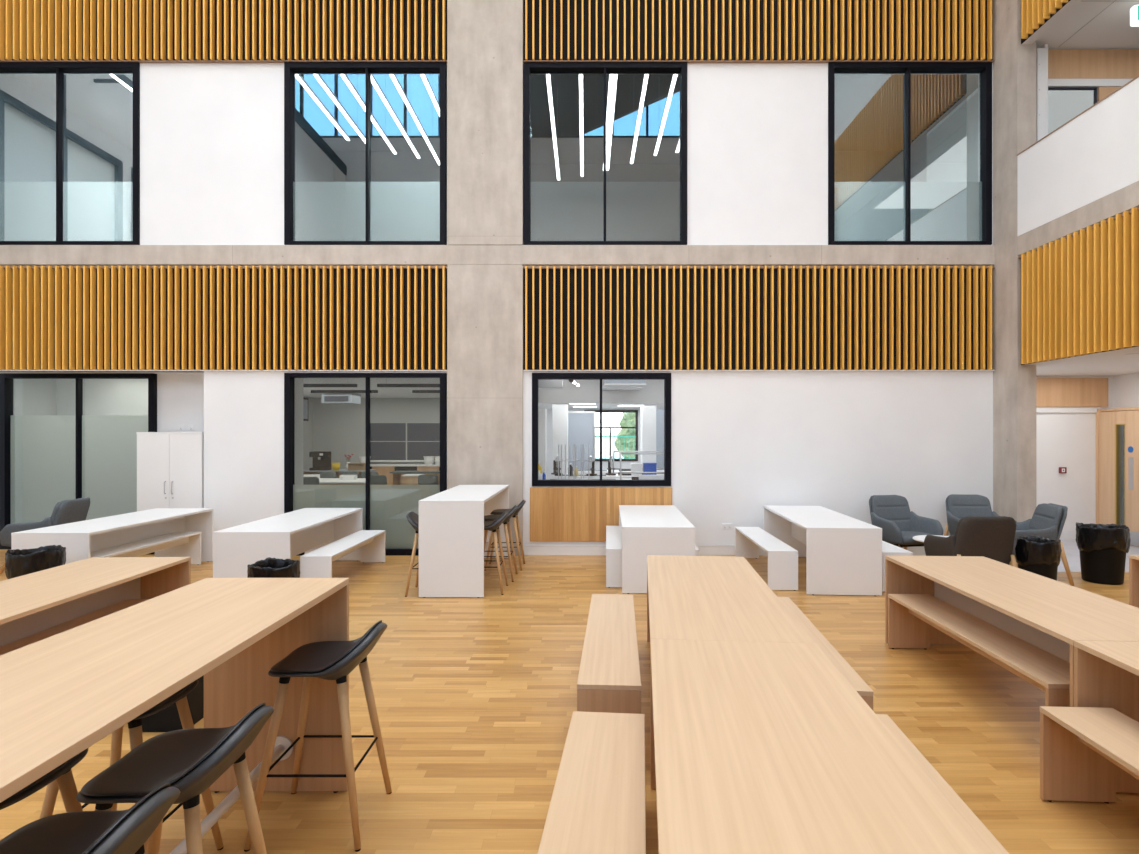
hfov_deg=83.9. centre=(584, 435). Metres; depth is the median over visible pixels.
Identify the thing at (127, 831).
bar stool
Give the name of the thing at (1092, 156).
parapet
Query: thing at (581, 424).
screen
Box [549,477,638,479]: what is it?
lab bench
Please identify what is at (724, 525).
power socket
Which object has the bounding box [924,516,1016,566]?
armchair
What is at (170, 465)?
storage cabinet
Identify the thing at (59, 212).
window
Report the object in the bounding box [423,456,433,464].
plastic tub
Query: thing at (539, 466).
bottle
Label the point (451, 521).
bar table
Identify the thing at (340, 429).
wall
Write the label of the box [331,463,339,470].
plastic tub
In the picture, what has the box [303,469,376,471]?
countertop
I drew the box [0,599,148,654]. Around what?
bench
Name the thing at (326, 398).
ceiling vent
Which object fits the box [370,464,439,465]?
countertop
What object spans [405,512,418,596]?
bar stool
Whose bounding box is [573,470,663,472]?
countertop
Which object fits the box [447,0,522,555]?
concrete column
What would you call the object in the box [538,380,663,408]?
ceiling
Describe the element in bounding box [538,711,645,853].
bench
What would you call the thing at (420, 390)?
lamp
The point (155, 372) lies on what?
ceiling
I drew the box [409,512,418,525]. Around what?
seat cushion
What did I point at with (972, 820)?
bench
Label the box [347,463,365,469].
carton
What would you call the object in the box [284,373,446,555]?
window
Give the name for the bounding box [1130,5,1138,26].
exit sign
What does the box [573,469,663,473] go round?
lab bench
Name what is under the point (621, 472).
frame
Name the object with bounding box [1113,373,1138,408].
wall
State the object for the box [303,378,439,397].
ceiling
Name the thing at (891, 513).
armchair
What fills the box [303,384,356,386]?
lamp
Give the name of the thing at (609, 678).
bench
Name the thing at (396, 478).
desk
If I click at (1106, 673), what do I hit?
dining table
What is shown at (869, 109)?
wall panel
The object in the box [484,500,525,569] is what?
bar stool
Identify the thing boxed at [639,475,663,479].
tray
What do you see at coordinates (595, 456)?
ground
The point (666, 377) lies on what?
window
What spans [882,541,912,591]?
bench
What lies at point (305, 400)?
framed picture
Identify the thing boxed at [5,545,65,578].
waste bin
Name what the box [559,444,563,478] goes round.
stand
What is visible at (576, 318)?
panel
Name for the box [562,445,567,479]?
stand
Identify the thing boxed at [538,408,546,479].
tall cabinet
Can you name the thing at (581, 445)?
stand
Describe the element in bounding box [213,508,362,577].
dining table
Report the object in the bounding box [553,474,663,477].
countertop
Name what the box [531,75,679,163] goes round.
ceiling
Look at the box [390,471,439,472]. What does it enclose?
countertop
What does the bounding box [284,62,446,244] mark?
window
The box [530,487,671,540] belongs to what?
wall panel
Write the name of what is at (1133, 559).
dining table
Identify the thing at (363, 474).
chair
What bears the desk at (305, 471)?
on the floor
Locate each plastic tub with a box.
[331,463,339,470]
[359,456,370,462]
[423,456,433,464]
[434,456,439,464]
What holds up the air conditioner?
attached to the ceiling at (383, 392)
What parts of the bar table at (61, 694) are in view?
foot rail, panel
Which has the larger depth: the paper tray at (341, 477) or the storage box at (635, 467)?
the paper tray at (341, 477)
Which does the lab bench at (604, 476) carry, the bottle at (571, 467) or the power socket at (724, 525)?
the bottle at (571, 467)
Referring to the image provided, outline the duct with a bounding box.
[538,379,563,388]
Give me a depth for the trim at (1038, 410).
10.57 m
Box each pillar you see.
[552,404,567,478]
[641,405,655,471]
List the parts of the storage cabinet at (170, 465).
door, door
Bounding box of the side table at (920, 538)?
[913,535,948,542]
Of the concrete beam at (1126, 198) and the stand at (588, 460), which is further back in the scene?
the stand at (588, 460)
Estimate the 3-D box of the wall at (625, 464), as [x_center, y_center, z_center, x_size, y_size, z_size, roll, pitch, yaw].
[1.170,0.240,13.300,5.580,3.000,7.600,0,0,0]
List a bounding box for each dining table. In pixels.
[0,557,190,646]
[11,508,213,563]
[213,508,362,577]
[619,505,694,593]
[647,555,815,783]
[650,639,992,853]
[763,505,881,595]
[885,555,1138,706]
[1074,641,1138,792]
[1129,555,1138,607]
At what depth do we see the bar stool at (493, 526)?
6.99 m
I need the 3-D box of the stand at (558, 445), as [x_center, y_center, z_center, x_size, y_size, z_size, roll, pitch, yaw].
[-0.488,0.498,11.685,0.125,0.660,0.197,0,0,0]
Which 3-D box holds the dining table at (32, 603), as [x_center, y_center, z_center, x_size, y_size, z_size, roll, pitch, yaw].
[-3.619,1.373,4.133,0.800,0.735,2.200,0,0,-3]
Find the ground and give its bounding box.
[595,456,623,457]
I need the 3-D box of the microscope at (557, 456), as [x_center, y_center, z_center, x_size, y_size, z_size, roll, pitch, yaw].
[-0.550,0.620,13.200,0.160,0.416,0.200,0,0,0]
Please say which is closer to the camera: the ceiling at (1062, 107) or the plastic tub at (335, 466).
the ceiling at (1062, 107)
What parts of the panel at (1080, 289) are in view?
rail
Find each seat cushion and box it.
[4,753,79,800]
[81,702,265,795]
[147,682,193,710]
[271,620,381,672]
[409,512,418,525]
[484,505,515,519]
[484,511,505,526]
[491,500,522,512]
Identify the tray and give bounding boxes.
[303,474,319,478]
[339,475,356,479]
[370,460,434,461]
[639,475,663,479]
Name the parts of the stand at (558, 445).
rod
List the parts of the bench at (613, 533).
seat, panel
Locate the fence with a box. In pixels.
[595,436,634,458]
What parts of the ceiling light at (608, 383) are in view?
panel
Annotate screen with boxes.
[568,411,594,469]
[656,409,663,469]
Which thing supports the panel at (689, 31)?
attached to the wall at (212, 134)
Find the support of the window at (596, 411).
in the wall at (625, 464)
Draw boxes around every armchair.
[0,497,89,573]
[869,495,942,549]
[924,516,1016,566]
[944,494,1017,567]
[1012,503,1073,585]
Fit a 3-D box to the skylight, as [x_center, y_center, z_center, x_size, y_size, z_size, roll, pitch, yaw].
[-3.250,-5.690,11.080,3.620,0.060,3.160,0,0,0]
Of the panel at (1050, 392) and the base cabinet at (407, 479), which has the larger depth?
the base cabinet at (407, 479)
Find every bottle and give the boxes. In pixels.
[538,461,541,473]
[538,470,542,479]
[568,463,572,475]
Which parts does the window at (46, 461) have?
pane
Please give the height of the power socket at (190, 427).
0.086 m
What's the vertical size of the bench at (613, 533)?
0.445 m
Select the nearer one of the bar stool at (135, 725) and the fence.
the bar stool at (135, 725)
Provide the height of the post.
2.700 m
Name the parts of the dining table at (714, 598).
panel, panel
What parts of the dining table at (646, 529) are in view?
panel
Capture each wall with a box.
[0,63,992,550]
[0,75,926,240]
[13,379,147,414]
[157,374,203,431]
[303,397,439,468]
[547,409,640,479]
[927,92,977,181]
[1036,376,1112,529]
[1048,90,1093,106]
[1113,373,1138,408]
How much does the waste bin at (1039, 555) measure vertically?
0.669 m
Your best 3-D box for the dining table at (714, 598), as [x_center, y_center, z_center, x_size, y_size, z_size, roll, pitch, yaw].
[0.821,1.373,4.192,0.800,0.735,2.200,0,0,5]
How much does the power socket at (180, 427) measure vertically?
0.086 m
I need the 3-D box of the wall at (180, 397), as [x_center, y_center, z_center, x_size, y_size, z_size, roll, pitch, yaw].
[-7.300,-0.410,9.800,3.600,4.300,0.200,0,0,0]
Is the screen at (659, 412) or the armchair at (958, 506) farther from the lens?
the screen at (659, 412)
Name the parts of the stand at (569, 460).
rod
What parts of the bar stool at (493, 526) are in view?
leg, leg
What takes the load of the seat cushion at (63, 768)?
on the bar stool at (63, 774)
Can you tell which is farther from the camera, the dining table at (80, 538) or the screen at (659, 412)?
the screen at (659, 412)
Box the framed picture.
[303,398,307,420]
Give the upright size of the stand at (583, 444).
0.660 m
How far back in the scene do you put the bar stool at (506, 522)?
7.62 m
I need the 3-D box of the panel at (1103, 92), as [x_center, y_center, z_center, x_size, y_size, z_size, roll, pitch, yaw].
[8.025,-3.890,8.938,1.550,2.060,0.025,0,0,0]
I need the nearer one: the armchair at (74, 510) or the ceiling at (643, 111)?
the armchair at (74, 510)
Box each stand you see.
[555,445,561,479]
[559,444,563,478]
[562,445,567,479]
[567,444,571,479]
[571,445,576,479]
[575,444,577,479]
[578,445,584,479]
[582,444,586,479]
[586,445,591,479]
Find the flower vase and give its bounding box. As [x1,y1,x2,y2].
[345,454,353,469]
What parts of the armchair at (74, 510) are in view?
leg, armrest, backrest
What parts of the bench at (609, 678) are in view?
panel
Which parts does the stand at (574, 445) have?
rod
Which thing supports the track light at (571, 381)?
attached to the ceiling at (588, 391)
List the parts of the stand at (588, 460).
rod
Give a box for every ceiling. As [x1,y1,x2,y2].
[0,371,203,373]
[13,75,132,150]
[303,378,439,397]
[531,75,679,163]
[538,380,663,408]
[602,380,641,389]
[927,88,1088,135]
[1022,0,1138,48]
[1026,346,1138,375]
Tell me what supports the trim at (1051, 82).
attached to the wall at (1091, 92)
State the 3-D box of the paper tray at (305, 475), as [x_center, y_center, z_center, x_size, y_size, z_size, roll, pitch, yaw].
[-6.150,0.930,14.200,0.340,0.100,0.240,0,0,-11]
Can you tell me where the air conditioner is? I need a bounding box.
[321,393,360,403]
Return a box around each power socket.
[178,425,183,429]
[188,425,194,429]
[722,523,731,528]
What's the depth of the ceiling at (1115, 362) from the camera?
9.04 m
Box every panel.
[0,0,446,62]
[0,265,446,370]
[523,0,994,62]
[523,265,994,370]
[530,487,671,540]
[835,75,977,150]
[1018,207,1138,364]
[1021,0,1069,43]
[1036,378,1107,406]
[1048,49,1138,78]
[1098,87,1119,101]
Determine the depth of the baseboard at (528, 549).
9.18 m
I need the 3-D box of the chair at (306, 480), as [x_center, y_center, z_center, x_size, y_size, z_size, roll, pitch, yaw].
[-5.617,1.288,13.015,0.442,0.908,0.512,0,0,-6]
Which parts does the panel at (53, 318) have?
rail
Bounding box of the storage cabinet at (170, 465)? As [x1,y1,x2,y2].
[136,432,203,553]
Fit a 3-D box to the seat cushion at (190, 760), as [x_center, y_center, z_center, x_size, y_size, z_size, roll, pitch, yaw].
[-1.236,0.932,1.956,0.431,0.169,0.401,0,0,-1]
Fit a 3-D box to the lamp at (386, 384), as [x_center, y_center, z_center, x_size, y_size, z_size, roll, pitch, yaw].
[-2.950,-0.925,11.000,1.300,0.170,0.080,0,0,0]
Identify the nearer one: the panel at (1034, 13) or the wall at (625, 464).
the panel at (1034, 13)
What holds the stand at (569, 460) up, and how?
on the lab bench at (633, 478)
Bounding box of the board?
[370,422,439,461]
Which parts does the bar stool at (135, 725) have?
leg, leg, leg, leg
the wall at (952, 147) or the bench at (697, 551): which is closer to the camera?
the bench at (697, 551)
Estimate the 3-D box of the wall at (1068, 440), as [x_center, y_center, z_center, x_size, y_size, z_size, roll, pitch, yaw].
[7.600,0.340,10.675,2.800,2.800,0.150,0,0,0]
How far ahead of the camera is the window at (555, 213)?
9.26 m
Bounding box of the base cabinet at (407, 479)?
[401,474,423,484]
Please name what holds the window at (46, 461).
in the wall at (180, 397)
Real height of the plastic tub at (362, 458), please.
0.215 m
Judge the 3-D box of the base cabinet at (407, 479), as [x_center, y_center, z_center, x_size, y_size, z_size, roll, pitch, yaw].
[-3.820,1.295,14.050,0.380,0.850,0.520,0,0,0]
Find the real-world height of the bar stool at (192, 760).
0.890 m
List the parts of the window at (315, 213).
pane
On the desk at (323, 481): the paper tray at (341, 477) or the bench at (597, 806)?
the paper tray at (341, 477)
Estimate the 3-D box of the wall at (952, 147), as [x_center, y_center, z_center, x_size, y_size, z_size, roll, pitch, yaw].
[7.550,-4.110,10.340,2.620,2.700,2.440,0,0,0]
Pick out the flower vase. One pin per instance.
(348, 458)
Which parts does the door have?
vision frame, vision panel, push plate, kick plate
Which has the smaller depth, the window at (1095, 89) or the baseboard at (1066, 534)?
the window at (1095, 89)
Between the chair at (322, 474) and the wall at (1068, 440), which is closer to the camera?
the wall at (1068, 440)
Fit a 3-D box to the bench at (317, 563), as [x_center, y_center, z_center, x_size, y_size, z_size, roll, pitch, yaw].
[-2.893,1.518,7.726,0.335,0.445,1.880,0,0,0]
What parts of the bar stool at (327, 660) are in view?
leg, leg, leg, leg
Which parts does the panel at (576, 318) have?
rail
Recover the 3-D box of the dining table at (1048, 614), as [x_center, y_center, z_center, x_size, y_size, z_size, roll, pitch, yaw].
[2.855,1.373,4.186,0.800,0.735,2.200,0,0,3]
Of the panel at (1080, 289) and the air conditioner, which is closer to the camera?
the panel at (1080, 289)
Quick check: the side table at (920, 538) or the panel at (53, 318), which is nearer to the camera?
the side table at (920, 538)
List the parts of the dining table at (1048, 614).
panel, modesty panel, panel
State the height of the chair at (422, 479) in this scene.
0.908 m
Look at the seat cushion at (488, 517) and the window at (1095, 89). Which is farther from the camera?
the window at (1095, 89)
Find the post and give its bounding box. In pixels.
[1036,44,1047,141]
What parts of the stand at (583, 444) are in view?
rod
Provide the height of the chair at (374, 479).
0.908 m
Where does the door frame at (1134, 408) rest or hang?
attached to the wall at (1125, 387)
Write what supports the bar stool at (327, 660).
on the floor
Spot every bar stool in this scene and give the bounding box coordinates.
[0,748,87,812]
[0,783,179,853]
[39,680,223,853]
[76,702,273,853]
[244,620,391,851]
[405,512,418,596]
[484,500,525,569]
[484,505,517,581]
[484,511,507,594]
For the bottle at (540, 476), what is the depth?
11.32 m
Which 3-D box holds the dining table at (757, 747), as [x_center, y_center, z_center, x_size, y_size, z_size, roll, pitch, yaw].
[0.623,1.373,2.001,0.800,0.735,2.200,0,0,5]
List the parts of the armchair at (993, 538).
armrest, backrest, leg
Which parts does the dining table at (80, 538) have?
panel, modesty panel, panel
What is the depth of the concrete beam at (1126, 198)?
7.55 m
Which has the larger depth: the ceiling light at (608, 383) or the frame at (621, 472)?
the frame at (621, 472)
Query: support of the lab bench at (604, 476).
on the floor
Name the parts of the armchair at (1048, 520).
armrest, armrest, backrest, leg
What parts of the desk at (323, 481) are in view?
modesty panel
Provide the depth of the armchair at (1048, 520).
7.40 m
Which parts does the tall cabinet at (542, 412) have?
door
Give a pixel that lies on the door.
(1118, 430)
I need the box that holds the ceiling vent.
[324,396,347,401]
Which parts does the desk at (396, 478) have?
panel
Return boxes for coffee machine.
[309,451,330,469]
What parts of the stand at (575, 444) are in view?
rod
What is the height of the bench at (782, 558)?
0.445 m
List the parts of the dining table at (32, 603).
modesty panel, panel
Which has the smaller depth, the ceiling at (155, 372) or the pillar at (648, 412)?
the ceiling at (155, 372)
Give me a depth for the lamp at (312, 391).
12.46 m
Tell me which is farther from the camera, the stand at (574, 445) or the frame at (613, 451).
the frame at (613, 451)
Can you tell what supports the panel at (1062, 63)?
attached to the wall at (1091, 92)
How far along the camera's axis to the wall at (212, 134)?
9.20 m
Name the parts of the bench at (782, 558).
panel, seat, panel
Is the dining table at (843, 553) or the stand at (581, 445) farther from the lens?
the stand at (581, 445)
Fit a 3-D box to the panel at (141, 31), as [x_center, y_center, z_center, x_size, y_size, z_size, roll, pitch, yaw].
[-5.447,-6.535,9.164,6.905,2.251,0.097,0,0,0]
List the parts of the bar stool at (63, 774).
leg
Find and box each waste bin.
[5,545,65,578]
[247,557,299,577]
[1015,535,1061,580]
[1076,522,1130,584]
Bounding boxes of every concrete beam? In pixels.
[0,245,994,265]
[1018,181,1138,255]
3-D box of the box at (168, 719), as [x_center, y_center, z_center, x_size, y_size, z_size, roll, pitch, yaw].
[-2.500,1.577,3.860,0.310,0.325,0.310,0,0,0]
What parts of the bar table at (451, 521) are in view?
panel, panel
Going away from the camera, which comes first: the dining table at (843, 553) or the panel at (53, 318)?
the dining table at (843, 553)
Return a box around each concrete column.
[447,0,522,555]
[993,0,1035,521]
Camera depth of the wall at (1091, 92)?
9.07 m
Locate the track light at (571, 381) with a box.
[569,380,579,386]
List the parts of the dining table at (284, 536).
panel, modesty panel, panel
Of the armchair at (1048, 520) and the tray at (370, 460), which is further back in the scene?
the tray at (370, 460)
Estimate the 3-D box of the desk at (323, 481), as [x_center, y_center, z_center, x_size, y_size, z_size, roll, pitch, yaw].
[-5.750,1.360,13.950,2.200,0.760,1.200,0,0,0]
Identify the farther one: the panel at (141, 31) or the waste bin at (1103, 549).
the panel at (141, 31)
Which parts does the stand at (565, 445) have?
rod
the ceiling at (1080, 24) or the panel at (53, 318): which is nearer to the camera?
the ceiling at (1080, 24)
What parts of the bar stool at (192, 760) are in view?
leg, leg, leg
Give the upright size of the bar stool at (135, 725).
0.890 m
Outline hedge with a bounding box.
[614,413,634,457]
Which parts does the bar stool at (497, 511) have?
leg, leg, leg, leg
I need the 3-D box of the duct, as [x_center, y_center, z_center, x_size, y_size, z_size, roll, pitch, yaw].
[-0.850,-1.060,11.600,0.900,0.400,0.400,0,0,0]
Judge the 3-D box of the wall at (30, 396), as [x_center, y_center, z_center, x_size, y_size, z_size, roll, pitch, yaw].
[-8.050,0.315,10.740,3.220,2.850,1.640,0,0,0]
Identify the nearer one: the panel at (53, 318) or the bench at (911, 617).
the bench at (911, 617)
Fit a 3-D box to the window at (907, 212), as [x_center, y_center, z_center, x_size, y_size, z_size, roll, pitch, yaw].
[4.716,-4.092,9.245,2.368,2.646,0.150,0,0,0]
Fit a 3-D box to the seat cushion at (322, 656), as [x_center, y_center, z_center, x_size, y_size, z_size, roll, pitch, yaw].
[-1.151,0.932,2.870,0.431,0.169,0.401,0,0,0]
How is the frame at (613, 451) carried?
on the lab bench at (604, 476)
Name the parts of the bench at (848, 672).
panel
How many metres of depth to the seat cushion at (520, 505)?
8.29 m
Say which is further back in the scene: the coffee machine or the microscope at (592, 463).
the coffee machine
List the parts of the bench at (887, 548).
seat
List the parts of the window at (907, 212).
pane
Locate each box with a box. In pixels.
[142,675,203,731]
[631,463,641,475]
[643,463,656,474]
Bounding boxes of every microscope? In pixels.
[551,455,560,474]
[555,456,562,474]
[586,455,596,475]
[606,455,615,474]
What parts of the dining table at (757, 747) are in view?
panel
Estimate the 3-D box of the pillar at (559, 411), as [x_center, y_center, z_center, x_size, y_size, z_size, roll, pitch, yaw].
[-0.550,0.520,14.100,0.340,2.440,0.400,0,0,0]
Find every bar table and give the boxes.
[0,578,348,853]
[419,485,508,597]
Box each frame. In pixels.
[613,451,663,472]
[620,452,663,479]
[1096,407,1138,523]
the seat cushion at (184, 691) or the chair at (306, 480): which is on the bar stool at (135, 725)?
the seat cushion at (184, 691)
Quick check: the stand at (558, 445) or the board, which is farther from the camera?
the board
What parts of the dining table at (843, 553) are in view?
panel, modesty panel, panel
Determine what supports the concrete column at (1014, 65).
on the floor
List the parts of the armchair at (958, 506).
leg, armrest, backrest, armrest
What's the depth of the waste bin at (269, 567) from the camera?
5.29 m
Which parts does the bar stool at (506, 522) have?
leg, leg, leg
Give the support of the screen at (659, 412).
on the floor
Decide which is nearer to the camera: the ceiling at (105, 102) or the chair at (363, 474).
the ceiling at (105, 102)
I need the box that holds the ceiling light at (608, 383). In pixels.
[603,380,646,386]
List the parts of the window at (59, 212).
pane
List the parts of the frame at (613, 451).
rail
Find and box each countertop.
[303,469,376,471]
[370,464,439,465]
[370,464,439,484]
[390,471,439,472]
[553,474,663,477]
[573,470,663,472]
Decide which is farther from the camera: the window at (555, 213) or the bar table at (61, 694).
the window at (555, 213)
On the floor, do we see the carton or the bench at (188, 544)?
the bench at (188, 544)
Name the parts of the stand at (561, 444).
rod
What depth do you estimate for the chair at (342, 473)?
14.55 m
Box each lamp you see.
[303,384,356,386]
[311,390,377,392]
[377,378,439,386]
[412,387,439,392]
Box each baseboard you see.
[524,545,925,554]
[1060,530,1075,538]
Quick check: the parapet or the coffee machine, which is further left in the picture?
the coffee machine
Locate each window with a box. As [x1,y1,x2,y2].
[0,62,139,244]
[0,373,156,548]
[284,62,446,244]
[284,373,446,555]
[524,62,686,244]
[532,373,670,485]
[584,410,637,460]
[828,62,991,244]
[1048,87,1097,103]
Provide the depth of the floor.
3.85 m
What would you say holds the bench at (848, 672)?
on the floor
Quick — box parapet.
[1017,76,1138,235]
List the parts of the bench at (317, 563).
panel, seat, panel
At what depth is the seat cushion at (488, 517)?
7.61 m
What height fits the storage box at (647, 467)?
0.265 m
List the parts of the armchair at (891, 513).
armrest, backrest, seat frame, seat, armrest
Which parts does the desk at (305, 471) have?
modesty panel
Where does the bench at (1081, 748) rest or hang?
on the floor
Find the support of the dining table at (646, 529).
on the floor
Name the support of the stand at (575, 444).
on the lab bench at (633, 478)
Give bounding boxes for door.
[1099,410,1138,546]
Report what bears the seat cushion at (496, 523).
on the bar stool at (493, 526)
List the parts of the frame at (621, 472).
post, rail, rail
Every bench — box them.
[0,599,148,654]
[90,532,200,564]
[300,530,385,577]
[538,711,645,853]
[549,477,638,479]
[553,472,663,478]
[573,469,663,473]
[577,594,640,713]
[606,526,621,587]
[695,545,699,555]
[735,527,797,590]
[778,597,872,709]
[876,714,1008,853]
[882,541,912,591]
[888,594,1069,706]
[1040,706,1138,803]
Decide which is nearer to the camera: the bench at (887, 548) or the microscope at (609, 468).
the bench at (887, 548)
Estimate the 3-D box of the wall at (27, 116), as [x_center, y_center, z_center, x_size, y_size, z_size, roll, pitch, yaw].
[-1.300,-4.210,11.380,15.520,2.900,3.760,0,0,0]
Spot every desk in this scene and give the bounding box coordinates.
[303,469,376,477]
[319,478,365,484]
[390,471,439,484]
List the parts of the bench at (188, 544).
panel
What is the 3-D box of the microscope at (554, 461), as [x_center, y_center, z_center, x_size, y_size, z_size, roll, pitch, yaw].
[-0.600,0.620,13.450,0.160,0.416,0.200,0,0,-34]
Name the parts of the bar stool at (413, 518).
leg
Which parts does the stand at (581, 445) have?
rod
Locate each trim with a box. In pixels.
[1036,408,1096,412]
[1048,79,1131,86]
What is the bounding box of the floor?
[0,539,1138,853]
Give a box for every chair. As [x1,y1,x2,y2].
[303,477,319,484]
[318,472,336,477]
[341,472,358,477]
[361,472,378,477]
[370,475,386,484]
[418,475,437,484]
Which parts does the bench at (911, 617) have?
panel, panel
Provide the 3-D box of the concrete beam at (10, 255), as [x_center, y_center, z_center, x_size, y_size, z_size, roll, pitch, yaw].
[-1.485,-2.615,9.187,14.830,0.284,0.066,0,0,0]
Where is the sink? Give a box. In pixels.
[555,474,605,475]

